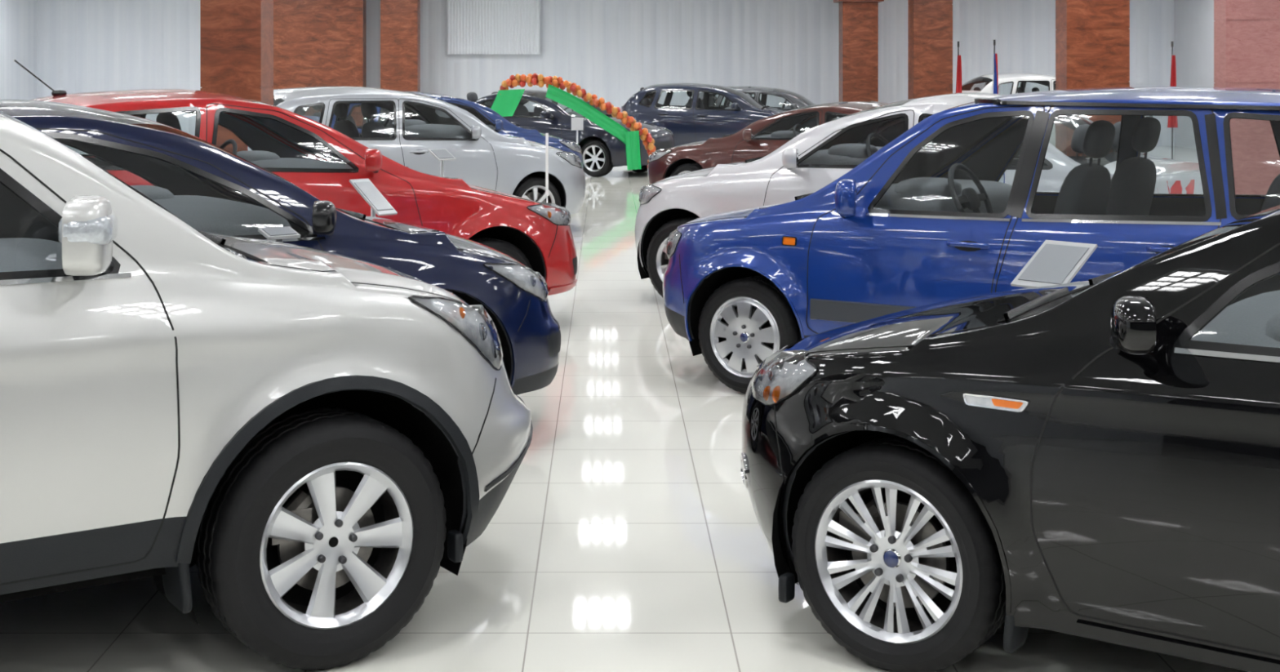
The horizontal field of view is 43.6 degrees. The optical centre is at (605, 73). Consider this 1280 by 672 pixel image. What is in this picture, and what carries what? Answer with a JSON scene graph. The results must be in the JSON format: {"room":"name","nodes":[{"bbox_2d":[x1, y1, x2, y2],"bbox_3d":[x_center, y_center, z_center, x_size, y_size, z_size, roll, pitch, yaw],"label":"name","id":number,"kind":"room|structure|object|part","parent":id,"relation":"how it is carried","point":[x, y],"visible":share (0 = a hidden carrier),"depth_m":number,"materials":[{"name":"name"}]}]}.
{"room":"car showroom","nodes":[
{"label":"car showroom","id":0,"kind":"room"},
{"bbox_2d":[0,0,37,99],"bbox_3d":[-13.500,-0.280,15.500,0.001,4.000,45.000,0,0,0],"label":"wall","id":1,"kind":"structure","parent":0,"point":[18,18],"depth_m":36.78,"materials":[{"name":"white metal"}]},
{"bbox_2d":[271,0,366,125],"bbox_3d":[-6.720,-0.280,36.800,2.350,3.992,0.500,0,0,0],"label":"column","id":2,"kind":"structure","parent":0,"point":[317,42],"depth_m":36.55,"materials":[{"name":"brown brick"}]},
{"bbox_2d":[37,0,1173,146],"bbox_3d":[0.000,-0.280,37.994,27.000,4.000,0.012,0,0,0],"label":"wall","id":3,"kind":"structure","parent":0,"point":[611,49],"depth_m":37.99,"materials":[{"name":"white metal"}]},
{"bbox_2d":[0,146,1247,671],"bbox_3d":[0.000,1.720,15.500,27.000,0.001,45.000,0,0,0],"label":"floor","id":4,"kind":"structure","parent":0,"point":[627,535],"depth_m":5.46,"materials":[{"name":"tile"}]},
{"bbox_2d":[200,0,273,152],"bbox_3d":[-3.220,-0.280,14.000,0.520,3.992,0.520,0,0,0],"label":"column","id":5,"kind":"structure","parent":4,"relation":"on","point":[237,36],"depth_m":13.74,"materials":[{"name":"brown brick"}]},
{"bbox_2d":[0,111,533,670],"bbox_3d":[-2.342,0.840,4.602,4.516,1.760,2.180,0,0,-37],"label":"car","id":6,"kind":"object","parent":4,"relation":"on","point":[319,433],"visible":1,"depth_m":4.47,"materials":[{"name":"grey paint"}]},
{"bbox_2d":[57,195,117,275],"bbox_3d":[-1.334,0.428,4.174,0.147,0.220,0.288,0,0,0],"label":"mirror","id":7,"kind":"object","parent":6,"relation":"on","point":[87,230],"depth_m":4.05,"materials":[{"name":"white glass"}]},
{"bbox_3d":[-1.657,0.703,4.116,1.083,1.234,0.180,0,0,-33],"label":"door","id":8,"kind":"part","parent":6,"relation":"part of","materials":[{"name":"grey paint"}]},
{"bbox_3d":[-1.401,0.536,5.266,0.049,0.041,1.452,0,0,-33],"label":"cowl panel","id":9,"kind":"part","parent":6,"relation":"part of","materials":[{"name":"black"}]},
{"bbox_3d":[-0.839,1.357,4.713,0.424,0.424,0.010,0,0,-33],"label":"plate","id":10,"kind":"part","parent":6,"relation":"part of","materials":[{"name":"silver"}]},
{"bbox_3d":[-0.769,1.150,4.608,0.936,0.567,0.098,0,0,-35],"label":"arch trim","id":11,"kind":"part","parent":6,"relation":"part of","materials":[{"name":"black plastic"}]},
{"bbox_2d":[204,231,469,305],"bbox_3d":[-1.045,0.668,5.497,0.868,0.296,1.562,0,0,-33],"label":"hood","id":12,"kind":"object","parent":6,"relation":"attached to","point":[266,252],"depth_m":4.96,"materials":[{"name":"grey paint"}]},
{"bbox_3d":[-0.443,0.735,4.910,0.019,0.037,0.037,0,0,-33],"label":"lamp bulb","id":13,"kind":"part","parent":6,"relation":"part of","materials":[{"name":"orange"}]},
{"bbox_3d":[-0.388,0.805,4.985,0.030,0.058,0.057,0,0,-33],"label":"lamp bulb","id":14,"kind":"part","parent":6,"relation":"part of","materials":[{"name":"grey"}]},
{"bbox_3d":[-0.357,0.870,5.050,0.032,0.061,0.060,0,0,-33],"label":"lamp bulb","id":15,"kind":"part","parent":6,"relation":"part of","materials":[{"name":"grey"}]},
{"bbox_3d":[-0.313,1.212,5.313,0.144,0.143,0.811,0,0,-1],"label":"bumper trim","id":16,"kind":"part","parent":6,"relation":"part of","materials":[{"name":"black plastic"}]},
{"bbox_2d":[257,226,300,242],"bbox_3d":[-1.330,1.175,6.520,0.239,1.091,0.239,0,0,-38],"label":"stand","id":17,"kind":"object","parent":4,"relation":"on","point":[278,233],"visible":0.09,"depth_m":6.50,"materials":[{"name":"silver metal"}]},
{"bbox_2d":[0,98,560,395],"bbox_3d":[-2.298,0.915,7.062,4.397,1.610,2.113,0,0,-33],"label":"car","id":18,"kind":"object","parent":4,"relation":"on","point":[210,188],"visible":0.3,"depth_m":6.99,"materials":[{"name":"blue paint"}]},
{"bbox_3d":[-1.764,0.816,6.489,1.318,1.208,0.236,0,0,-33],"label":"door","id":19,"kind":"part","parent":18,"relation":"part of","materials":[{"name":"blue paint"}]},
{"bbox_2d":[311,200,336,235],"bbox_3d":[-1.173,0.609,6.695,0.111,0.159,0.255,0,0,0],"label":"mirror","id":20,"kind":"object","parent":18,"relation":"attached to","point":[323,211],"depth_m":6.59,"materials":[{"name":"black glass"}]},
{"bbox_3d":[-1.324,0.676,7.683,0.049,0.041,1.395,0,0,-33],"label":"cowl panel","id":21,"kind":"part","parent":18,"relation":"part of","materials":[{"name":"black"}]},
{"bbox_2d":[365,215,524,265],"bbox_3d":[-1.025,0.831,7.854,1.406,0.343,1.570,0,0,0],"label":"hood","id":22,"kind":"object","parent":18,"relation":"attached to","point":[440,247],"depth_m":7.17,"materials":[{"name":"blue metal"}]},
{"bbox_3d":[-0.340,0.960,7.390,0.028,0.054,0.053,0,0,-33],"label":"lamp bulb","id":23,"kind":"part","parent":18,"relation":"part of","materials":[{"name":"grey"}]},
{"bbox_3d":[-0.294,1.010,7.493,0.031,0.060,0.058,0,0,-33],"label":"lamp bulb","id":24,"kind":"part","parent":18,"relation":"part of","materials":[{"name":"grey"}]},
{"bbox_2d":[13,59,577,295],"bbox_3d":[-2.299,0.818,10.350,4.500,1.803,2.074,0,0,-37],"label":"car","id":25,"kind":"object","parent":4,"relation":"on","point":[313,156],"visible":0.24,"depth_m":10.15,"materials":[{"name":"red paint"}]},
{"bbox_3d":[-1.784,0.789,9.797,1.396,1.221,0.208,0,0,-33],"label":"door","id":26,"kind":"part","parent":25,"relation":"part of","materials":[{"name":"red paint"}]},
{"bbox_2d":[364,148,382,173],"bbox_3d":[-1.428,0.539,9.852,0.119,0.159,0.255,0,0,0],"label":"mirror","id":27,"kind":"object","parent":25,"relation":"attached to","point":[373,157],"depth_m":9.74,"materials":[{"name":"red glass"}]},
{"bbox_2d":[431,174,556,208],"bbox_3d":[-1.116,0.807,11.130,1.652,0.355,1.742,0,0,0],"label":"hood","id":28,"kind":"object","parent":25,"relation":"attached to","point":[464,195],"depth_m":10.37,"materials":[{"name":"red metal"}]},
{"bbox_3d":[-0.376,0.940,10.655,0.026,0.051,0.050,0,0,-33],"label":"lamp bulb","id":29,"kind":"part","parent":25,"relation":"part of","materials":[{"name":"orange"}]},
{"bbox_3d":[-0.296,0.945,10.791,0.035,0.068,0.067,0,0,-33],"label":"lamp bulb","id":30,"kind":"part","parent":25,"relation":"part of","materials":[{"name":"grey"}]},
{"bbox_3d":[-0.266,0.970,10.918,0.040,0.076,0.075,0,0,-33],"label":"lamp bulb","id":31,"kind":"part","parent":25,"relation":"part of","materials":[{"name":"grey"}]},
{"bbox_2d":[349,178,397,217],"bbox_3d":[-1.300,1.158,8.950,0.272,1.124,0.239,0,0,44],"label":"stand","id":32,"kind":"object","parent":4,"relation":"on","point":[378,203],"visible":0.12,"depth_m":8.94,"materials":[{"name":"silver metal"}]},
{"bbox_2d":[380,0,420,91],"bbox_3d":[-4.720,-0.280,36.800,0.850,3.992,0.500,0,0,0],"label":"column","id":33,"kind":"structure","parent":4,"relation":"on","point":[400,20],"depth_m":36.55,"materials":[{"name":"brown brick"}]},
{"bbox_2d":[273,85,586,213],"bbox_3d":[-2.172,0.924,17.000,4.204,1.591,1.978,0,0,-37],"label":"car","id":34,"kind":"object","parent":4,"relation":"on","point":[486,157],"visible":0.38,"depth_m":16.64,"materials":[{"name":"grey paint"}]},
{"bbox_3d":[-2.560,0.851,17.219,0.663,0.708,0.500,0,0,-33],"label":"seat","id":35,"kind":"part","parent":34,"relation":"part of","materials":[{"name":"fabric"}]},
{"bbox_3d":[-2.413,0.827,15.982,0.901,1.146,0.196,0,0,-33],"label":"door","id":36,"kind":"part","parent":34,"relation":"part of","materials":[{"name":"grey paint"}]},
{"bbox_3d":[-2.162,0.851,16.606,0.663,0.708,0.500,0,0,-33],"label":"seat","id":37,"kind":"part","parent":34,"relation":"part of","materials":[{"name":"fabric"}]},
{"bbox_3d":[-1.882,0.790,16.218,0.220,0.030,0.060,0,0,-33],"label":"door handle","id":38,"kind":"part","parent":34,"relation":"part of","materials":[{"name":"grey paint"}]},
{"bbox_3d":[-1.638,0.828,16.485,1.096,1.144,0.196,0,0,-33],"label":"door","id":39,"kind":"part","parent":34,"relation":"part of","materials":[{"name":"grey paint"}]},
{"bbox_2d":[471,124,481,139],"bbox_3d":[-1.335,0.611,16.529,0.110,0.159,0.245,0,0,0],"label":"mirror","id":40,"kind":"object","parent":34,"relation":"attached to","point":[476,131],"depth_m":16.43,"materials":[{"name":"white glass"}]},
{"bbox_2d":[506,135,566,152],"bbox_3d":[-1.058,0.798,17.734,1.478,0.332,1.585,0,0,0],"label":"hood","id":41,"kind":"object","parent":34,"relation":"attached to","point":[524,145],"depth_m":17.00,"materials":[{"name":"grey metal"}]},
{"bbox_3d":[-0.793,1.410,17.113,0.390,0.390,0.010,0,0,-33],"label":"plate","id":42,"kind":"part","parent":34,"relation":"part of","materials":[{"name":"silver"}]},
{"bbox_2d":[296,89,583,169],"bbox_3d":[-2.249,0.965,20.998,4.204,1.509,1.983,0,0,-37],"label":"car","id":43,"kind":"object","parent":4,"relation":"on","point":[495,121],"visible":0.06,"depth_m":20.74,"materials":[{"name":"blue paint"}]},
{"bbox_3d":[-3.436,0.851,20.701,0.663,0.708,0.500,0,0,-33],"label":"seat","id":44,"kind":"part","parent":43,"relation":"part of","materials":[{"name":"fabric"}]},
{"bbox_3d":[-3.038,0.851,20.088,0.663,0.708,0.500,0,0,-33],"label":"seat","id":45,"kind":"part","parent":43,"relation":"part of","materials":[{"name":"fabric"}]},
{"bbox_3d":[-2.491,0.864,19.980,0.901,1.071,0.189,0,0,-33],"label":"door","id":46,"kind":"part","parent":43,"relation":"part of","materials":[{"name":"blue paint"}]},
{"bbox_3d":[-2.640,0.851,21.219,0.663,0.708,0.500,0,0,-33],"label":"seat","id":47,"kind":"part","parent":43,"relation":"part of","materials":[{"name":"fabric"}]},
{"bbox_3d":[-1.695,0.866,20.496,1.146,1.069,0.190,0,0,-33],"label":"door","id":48,"kind":"part","parent":43,"relation":"part of","materials":[{"name":"blue paint"}]},
{"bbox_2d":[494,119,502,131],"bbox_3d":[-1.371,0.668,20.554,0.110,0.159,0.245,0,0,0],"label":"mirror","id":49,"kind":"object","parent":43,"relation":"attached to","point":[498,122],"depth_m":20.45,"materials":[{"name":"blue glass"}]},
{"bbox_2d":[488,124,570,142],"bbox_3d":[-1.107,0.845,21.748,1.457,0.315,1.559,0,0,0],"label":"hood","id":50,"kind":"object","parent":43,"relation":"attached to","point":[536,136],"depth_m":21.01,"materials":[{"name":"blue metal"}]},
{"bbox_2d":[427,148,456,176],"bbox_3d":[-1.450,1.196,14.200,0.239,1.048,0.239,0,0,-38],"label":"stand","id":51,"kind":"object","parent":4,"relation":"on","point":[441,154],"visible":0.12,"depth_m":14.19,"materials":[{"name":"silver metal"}]},
{"bbox_2d":[545,133,548,203],"bbox_3d":[-0.560,1.145,15.300,0.219,1.150,0.219,0,0,0],"label":"sign stand","id":52,"kind":"object","parent":4,"relation":"on","point":[546,134],"visible":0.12,"depth_m":15.28,"materials":[{"name":"silver metal"}]},
{"bbox_2d":[466,89,674,177],"bbox_3d":[-0.943,1.003,27.989,4.504,1.434,1.999,0,0,27],"label":"car","id":53,"kind":"object","parent":4,"relation":"on","point":[602,151],"visible":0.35,"depth_m":26.92,"materials":[{"name":"blue paint"}]},
{"bbox_3d":[-1.294,0.901,27.819,0.663,0.708,0.500,0,0,32],"label":"seat","id":54,"kind":"part","parent":53,"relation":"part of","materials":[{"name":"fabric"}]},
{"bbox_3d":[-1.194,0.894,27.312,1.195,1.012,0.215,0,0,32],"label":"door","id":55,"kind":"part","parent":53,"relation":"part of","materials":[{"name":"blue paint"}]},
{"bbox_3d":[-0.906,0.901,28.439,0.663,0.708,0.500,0,0,32],"label":"seat","id":56,"kind":"part","parent":53,"relation":"part of","materials":[{"name":"fabric"}]},
{"bbox_2d":[540,111,555,119],"bbox_3d":[-0.981,0.706,26.998,0.244,0.159,0.162,0,0,0],"label":"mirror","id":57,"kind":"object","parent":53,"relation":"attached to","point":[544,114],"depth_m":26.96,"materials":[{"name":"black glass"}]},
{"bbox_3d":[-0.129,1.410,26.715,0.390,0.390,0.010,0,0,32],"label":"plate","id":58,"kind":"part","parent":53,"relation":"part of","materials":[{"name":"silver"}]},
{"bbox_2d":[583,115,670,133],"bbox_3d":[0.381,0.874,27.204,1.184,0.298,1.452,0,0,32],"label":"hood","id":59,"kind":"object","parent":53,"relation":"attached to","point":[589,126],"depth_m":26.77,"materials":[{"name":"black"}]},
{"bbox_2d":[653,140,672,151],"bbox_3d":[0.963,1.280,26.840,0.047,0.280,0.740,0,0,32],"label":"grille","id":60,"kind":"object","parent":53,"relation":"attached to","point":[660,144],"depth_m":26.80,"materials":[{"name":"black plastic"}]},
{"bbox_2d":[490,72,656,169],"bbox_3d":[-0.538,0.855,25.563,2.736,1.730,0.286,0,0,0],"label":"decorative arch","id":61,"kind":"object","parent":4,"relation":"on","point":[506,101],"visible":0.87,"depth_m":25.51,"materials":[{"name":"orange"}]},
{"bbox_2d":[571,117,583,143],"bbox_3d":[-0.400,1.170,22.600,0.219,1.100,0.219,0,0,0],"label":"sign stand","id":62,"kind":"object","parent":4,"relation":"on","point":[577,123],"visible":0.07,"depth_m":22.58,"materials":[{"name":"silver metal"}]},
{"bbox_3d":[-0.400,1.160,22.600,0.023,1.080,0.023,0,0,0],"label":"stand post","id":63,"kind":"part","parent":62,"relation":"part of","materials":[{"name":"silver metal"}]},
{"bbox_3d":[-0.400,0.710,22.588,0.170,0.180,0.012,0,0,0],"label":"sign panel","id":64,"kind":"part","parent":62,"relation":"part of","materials":[{"name":"white"}]},
{"bbox_2d":[620,82,786,146],"bbox_3d":[2.345,0.955,32.621,4.105,1.530,2.075,0,0,16],"label":"car","id":65,"kind":"object","parent":4,"relation":"on","point":[696,122],"visible":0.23,"depth_m":31.89,"materials":[{"name":"blue paint"}]},
{"bbox_3d":[1.079,0.851,32.466,0.663,0.708,0.500,0,0,12],"label":"seat","id":66,"kind":"part","parent":65,"relation":"part of","materials":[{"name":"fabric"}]},
{"bbox_3d":[1.383,0.855,31.975,0.901,1.090,0.198,0,0,12],"label":"door","id":67,"kind":"part","parent":65,"relation":"part of","materials":[{"name":"blue paint"}]},
{"bbox_3d":[2.008,0.851,32.268,0.663,0.708,0.500,0,0,12],"label":"seat","id":68,"kind":"part","parent":65,"relation":"part of","materials":[{"name":"fabric"}]},
{"bbox_3d":[2.169,0.851,33.026,0.663,0.708,0.500,0,0,12],"label":"seat","id":69,"kind":"part","parent":65,"relation":"part of","materials":[{"name":"fabric"}]},
{"bbox_3d":[2.311,0.856,31.779,1.146,1.088,0.195,0,0,12],"label":"door","id":70,"kind":"part","parent":65,"relation":"part of","materials":[{"name":"blue paint"}]},
{"bbox_2d":[731,102,740,110],"bbox_3d":[2.574,0.654,31.591,0.200,0.159,0.203,0,0,0],"label":"mirror","id":71,"kind":"object","parent":65,"relation":"attached to","point":[735,106],"depth_m":31.53,"materials":[{"name":"grey glass"}]},
{"bbox_2d":[761,106,786,114],"bbox_3d":[3.721,0.830,32.300,0.991,0.314,1.537,0,0,12],"label":"hood","id":72,"kind":"object","parent":65,"relation":"attached to","point":[765,110],"depth_m":31.77,"materials":[{"name":"blue"}]},
{"bbox_2d":[684,85,839,120],"bbox_3d":[3.723,0.996,34.923,4.204,1.448,1.988,0,0,8],"label":"car","id":73,"kind":"object","parent":4,"relation":"on","point":[797,100],"visible":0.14,"depth_m":34.48,"materials":[{"name":"grey paint"}]},
{"bbox_3d":[2.523,0.851,34.838,0.663,0.708,0.500,0,0,12],"label":"seat","id":74,"kind":"part","parent":73,"relation":"part of","materials":[{"name":"fabric"}]},
{"bbox_3d":[2.675,0.851,35.553,0.663,0.708,0.500,0,0,12],"label":"seat","id":75,"kind":"part","parent":73,"relation":"part of","materials":[{"name":"fabric"}]},
{"bbox_3d":[2.832,0.893,34.372,0.900,1.015,0.185,0,0,12],"label":"door","id":76,"kind":"part","parent":73,"relation":"part of","materials":[{"name":"grey paint"}]},
{"bbox_3d":[3.760,0.894,34.174,1.145,1.013,0.185,0,0,12],"label":"door","id":77,"kind":"part","parent":73,"relation":"part of","materials":[{"name":"grey paint"}]},
{"bbox_2d":[791,102,797,109],"bbox_3d":[4.023,0.711,33.985,0.200,0.159,0.203,0,0,0],"label":"mirror","id":78,"kind":"object","parent":73,"relation":"attached to","point":[793,105],"depth_m":33.91,"materials":[{"name":"grey glass"}]},
{"bbox_2d":[647,100,889,184],"bbox_3d":[2.608,1.023,19.488,4.504,1.393,2.003,0,0,31],"label":"car","id":79,"kind":"object","parent":4,"relation":"on","point":[763,136],"visible":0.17,"depth_m":19.29,"materials":[{"name":"red paint"}]},
{"bbox_2d":[660,133,771,151],"bbox_3d":[1.427,0.898,20.279,1.656,0.290,1.684,0,0,0],"label":"hood","id":80,"kind":"object","parent":79,"relation":"attached to","point":[709,144],"depth_m":19.55,"materials":[{"name":"red metal"}]},
{"bbox_2d":[742,128,752,142],"bbox_3d":[1.688,0.735,19.013,0.124,0.160,0.255,0,0,0],"label":"mirror","id":81,"kind":"object","parent":79,"relation":"attached to","point":[747,133],"depth_m":18.91,"materials":[{"name":"brown glass"}]},
{"bbox_3d":[2.044,0.913,18.935,1.165,0.974,0.211,0,0,36],"label":"door","id":82,"kind":"part","parent":79,"relation":"part of","materials":[{"name":"red paint"}]},
{"bbox_2d":[833,0,884,102],"bbox_3d":[5.750,-0.280,36.400,1.020,3.992,0.820,0,0,0],"label":"column","id":83,"kind":"structure","parent":4,"relation":"on","point":[858,19],"depth_m":36.10,"materials":[{"name":"brown brick"}]},
{"bbox_2d":[634,92,1203,297],"bbox_3d":[2.240,0.927,11.582,4.306,1.585,1.988,0,0,31],"label":"car","id":84,"kind":"object","parent":4,"relation":"on","point":[820,155],"visible":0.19,"depth_m":11.31,"materials":[{"name":"grey paint"}]},
{"bbox_2d":[652,161,745,183],"bbox_3d":[1.013,0.751,12.427,1.047,0.264,1.454,0,0,36],"label":"hood","id":85,"kind":"object","parent":84,"relation":"attached to","point":[723,173],"depth_m":11.66,"materials":[{"name":"grey metal"}]},
{"bbox_2d":[782,147,798,169],"bbox_3d":[1.282,0.598,11.140,0.124,0.160,0.255,0,0,0],"label":"mirror","id":86,"kind":"object","parent":84,"relation":"attached to","point":[790,155],"depth_m":11.04,"materials":[{"name":"white glass"}]},
{"bbox_3d":[1.619,0.824,11.078,1.116,1.152,0.230,0,0,36],"label":"door","id":87,"kind":"part","parent":84,"relation":"part of","materials":[{"name":"grey paint"}]},
{"bbox_3d":[2.859,0.901,10.634,0.663,0.708,0.500,0,0,36],"label":"seat","id":88,"kind":"part","parent":84,"relation":"part of","materials":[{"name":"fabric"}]},
{"bbox_3d":[3.288,0.901,11.226,0.663,0.708,0.500,0,0,36],"label":"seat","id":89,"kind":"part","parent":84,"relation":"part of","materials":[{"name":"fabric"}]},
{"bbox_2d":[1166,179,1195,194],"bbox_3d":[3.895,0.790,10.375,0.165,0.251,1.270,0,0,34],"label":"tail light","id":90,"kind":"object","parent":84,"relation":"attached to","point":[1173,186],"depth_m":9.95,"materials":[{"name":"red"}]},
{"bbox_2d":[907,0,952,99],"bbox_3d":[7.000,-0.280,34.500,0.840,3.992,0.600,0,0,0],"label":"column","id":91,"kind":"structure","parent":4,"relation":"on","point":[930,22],"depth_m":34.20,"materials":[{"name":"red brick"}]},
{"bbox_2d":[955,41,961,93],"bbox_3d":[6.350,0.570,28.800,0.299,2.300,0.299,0,0,0],"label":"flag","id":92,"kind":"object","parent":4,"relation":"on","point":[958,82],"visible":0.35,"depth_m":28.77,"materials":[{"name":"red fabric"}]},
{"bbox_2d":[662,86,1279,393],"bbox_3d":[2.250,0.892,8.534,4.096,1.655,2.003,0,0,33],"label":"car","id":93,"kind":"object","parent":4,"relation":"on","point":[931,216],"visible":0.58,"depth_m":8.17,"materials":[{"name":"blue paint"}]},
{"bbox_3d":[0.375,0.970,9.097,0.035,0.068,0.067,0,0,36],"label":"lamp bulb","id":94,"kind":"part","parent":93,"relation":"part of","materials":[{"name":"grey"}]},
{"bbox_2d":[680,200,795,225],"bbox_3d":[1.142,0.774,9.280,1.427,0.229,1.537,0,0,0],"label":"hood","id":95,"kind":"object","parent":93,"relation":"attached to","point":[767,215],"depth_m":8.64,"materials":[{"name":"blue metal"}]},
{"bbox_2d":[835,178,857,217],"bbox_3d":[1.219,0.639,8.137,0.121,0.210,0.236,0,0,0],"label":"mirror","id":96,"kind":"object","parent":93,"relation":"attached to","point":[846,189],"depth_m":8.04,"materials":[{"name":"blue glass"}]},
{"bbox_3d":[1.448,1.215,8.022,0.952,0.120,0.030,0,0,36],"label":"moulding","id":97,"kind":"part","parent":93,"relation":"part of","materials":[{"name":"grey"}]},
{"bbox_3d":[1.585,0.758,8.027,1.203,1.204,0.187,0,0,36],"label":"door","id":98,"kind":"part","parent":93,"relation":"part of","materials":[{"name":"blue paint"}]},
{"bbox_3d":[1.758,0.833,7.790,0.220,0.030,0.060,0,0,36],"label":"door handle","id":99,"kind":"part","parent":93,"relation":"part of","materials":[{"name":"blue paint"}]},
{"bbox_2d":[998,172,1004,182],"bbox_3d":[2.279,0.639,9.596,0.232,0.209,0.142,0,0,0],"label":"mirror","id":100,"kind":"object","parent":93,"relation":"attached to","point":[1002,179],"depth_m":9.59,"materials":[{"name":"grey glass"}]},
{"bbox_3d":[2.491,0.758,9.274,1.203,1.204,0.187,0,0,36],"label":"door","id":101,"kind":"part","parent":93,"relation":"part of","materials":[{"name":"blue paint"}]},
{"bbox_3d":[2.178,0.801,8.092,0.663,0.708,0.500,0,0,36],"label":"seat","id":102,"kind":"part","parent":93,"relation":"part of","materials":[{"name":"fabric"}]},
{"bbox_3d":[2.342,0.755,7.483,1.044,1.210,0.187,0,0,36],"label":"door","id":103,"kind":"part","parent":93,"relation":"part of","materials":[{"name":"blue paint"}]},
{"bbox_3d":[2.522,0.147,7.520,1.714,0.047,0.134,0,0,36],"label":"roof rail","id":104,"kind":"part","parent":93,"relation":"part of","materials":[{"name":"black"}]},
{"bbox_3d":[2.613,0.801,8.690,0.663,0.708,0.500,0,0,36],"label":"seat","id":105,"kind":"part","parent":93,"relation":"part of","materials":[{"name":"fabric"}]},
{"bbox_3d":[2.548,0.798,7.227,0.220,0.030,0.060,0,0,36],"label":"door handle","id":106,"kind":"part","parent":93,"relation":"part of","materials":[{"name":"blue paint"}]},
{"bbox_3d":[3.243,0.755,8.723,1.044,1.210,0.187,0,0,36],"label":"door","id":107,"kind":"part","parent":93,"relation":"part of","materials":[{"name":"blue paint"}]},
{"bbox_3d":[2.947,0.801,7.533,0.663,0.708,0.500,0,0,36],"label":"seat","id":108,"kind":"part","parent":93,"relation":"part of","materials":[{"name":"fabric"}]},
{"bbox_2d":[991,40,998,93],"bbox_3d":[7.000,0.555,28.800,0.299,2.330,0.299,0,0,0],"label":"flag","id":109,"kind":"object","parent":4,"relation":"on","point":[995,73],"visible":0.29,"depth_m":28.76,"materials":[{"name":"blue fabric"}]},
{"bbox_2d":[739,204,1279,671],"bbox_3d":[2.579,0.970,4.460,4.682,1.500,2.220,0,0,32],"label":"car","id":110,"kind":"object","parent":4,"relation":"on","point":[1097,458],"visible":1,"depth_m":4.32,"materials":[{"name":"black paint"}]},
{"bbox_2d":[739,453,748,488],"bbox_3d":[0.450,1.280,5.159,0.026,0.115,0.115,0,0,0],"label":"fog light","id":111,"kind":"object","parent":110,"relation":"attached to","point":[744,457],"depth_m":5.12,"materials":[{"name":"silver metal"}]},
{"bbox_3d":[0.507,0.955,5.097,0.032,0.061,0.060,0,0,36],"label":"lamp bulb","id":112,"kind":"part","parent":110,"relation":"part of","materials":[{"name":"grey"}]},
{"bbox_3d":[0.506,0.995,4.975,0.025,0.048,0.047,0,0,36],"label":"lamp bulb","id":113,"kind":"part","parent":110,"relation":"part of","materials":[{"name":"orange"}]},
{"bbox_3d":[0.526,0.935,4.999,0.030,0.058,0.057,0,0,36],"label":"lamp bulb","id":114,"kind":"part","parent":110,"relation":"part of","materials":[{"name":"grey"}]},
{"bbox_3d":[0.529,0.985,4.908,0.028,0.054,0.053,0,0,36],"label":"lamp bulb","id":115,"kind":"part","parent":110,"relation":"part of","materials":[{"name":"orange"}]},
{"bbox_3d":[0.879,1.395,4.679,0.412,0.412,0.010,0,0,36],"label":"plate","id":116,"kind":"part","parent":110,"relation":"part of","materials":[{"name":"silver"}]},
{"bbox_2d":[761,280,1088,362],"bbox_3d":[1.271,0.823,5.303,1.505,0.295,1.606,0,0,0],"label":"hood","id":117,"kind":"object","parent":110,"relation":"attached to","point":[936,332],"depth_m":4.84,"materials":[{"name":"black metal"}]},
{"bbox_3d":[1.564,0.691,5.127,0.048,0.041,1.478,0,0,36],"label":"cowl panel","id":118,"kind":"part","parent":110,"relation":"part of","materials":[{"name":"black"}]},
{"bbox_2d":[1110,295,1156,354],"bbox_3d":[1.334,0.644,4.076,0.120,0.160,0.284,0,0,0],"label":"mirror","id":119,"kind":"object","parent":110,"relation":"attached to","point":[1133,317],"depth_m":3.96,"materials":[{"name":"black glass"}]},
{"bbox_3d":[1.733,0.876,3.984,1.318,1.128,0.209,0,0,36],"label":"door","id":120,"kind":"part","parent":110,"relation":"part of","materials":[{"name":"black paint"}]},
{"bbox_2d":[1010,240,1097,288],"bbox_3d":[1.920,1.225,6.850,0.278,0.990,0.250,0,0,-42],"label":"stand","id":121,"kind":"object","parent":4,"relation":"on","point":[1055,262],"visible":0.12,"depth_m":6.84,"materials":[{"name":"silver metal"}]},
{"bbox_2d":[961,72,1153,155],"bbox_3d":[9.278,0.853,33.163,4.204,1.734,2.062,0,0,-12],"label":"car","id":122,"kind":"object","parent":4,"relation":"on","point":[1047,80],"visible":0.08,"depth_m":32.47,"materials":[{"name":"white paint"}]},
{"bbox_3d":[8.635,0.761,32.299,0.902,1.278,0.211,0,0,-8],"label":"door","id":123,"kind":"part","parent":122,"relation":"part of","materials":[{"name":"white paint"}]},
{"bbox_3d":[9.574,0.762,32.432,1.146,1.276,0.210,0,0,-8],"label":"door","id":124,"kind":"part","parent":122,"relation":"part of","materials":[{"name":"white paint"}]},
{"bbox_2d":[1055,0,1129,155],"bbox_3d":[7.450,-0.280,24.500,0.950,3.992,0.600,0,0,0],"label":"column","id":125,"kind":"structure","parent":4,"relation":"on","point":[1092,37],"depth_m":24.20,"materials":[{"name":"red brick"}]},
{"bbox_2d":[1167,41,1177,159],"bbox_3d":[10.200,0.570,28.800,0.299,2.300,0.299,0,0,0],"label":"flag","id":126,"kind":"object","parent":4,"relation":"on","point":[1172,120],"visible":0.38,"depth_m":28.77,"materials":[{"name":"red fabric"}]},
{"bbox_2d":[1173,0,1214,148],"bbox_3d":[13.500,-0.280,15.500,0.001,4.000,45.000,0,0,0],"label":"wall","id":127,"kind":"structure","parent":0,"point":[1193,20],"depth_m":36.81,"materials":[{"name":"paint"}]},
{"bbox_2d":[1213,0,1279,194],"bbox_3d":[8.720,-0.280,20.500,1.700,3.992,0.400,0,0,0],"label":"column","id":128,"kind":"structure","parent":0,"point":[1246,33],"depth_m":20.30,"materials":[{"name":"red brick"}]},
{"label":"ceiling","id":129,"kind":"structure","parent":0,"visible":0},
{"bbox_2d":[447,0,540,53],"bbox_3d":[-2.650,-1.370,37.812,2.200,1.820,0.015,0,0,0],"label":"window blind","id":130,"kind":"object","parent":129,"relation":"hanging from","point":[473,26],"visible":1,"depth_m":37.81,"materials":[{"name":"white fabric"}]}
]}

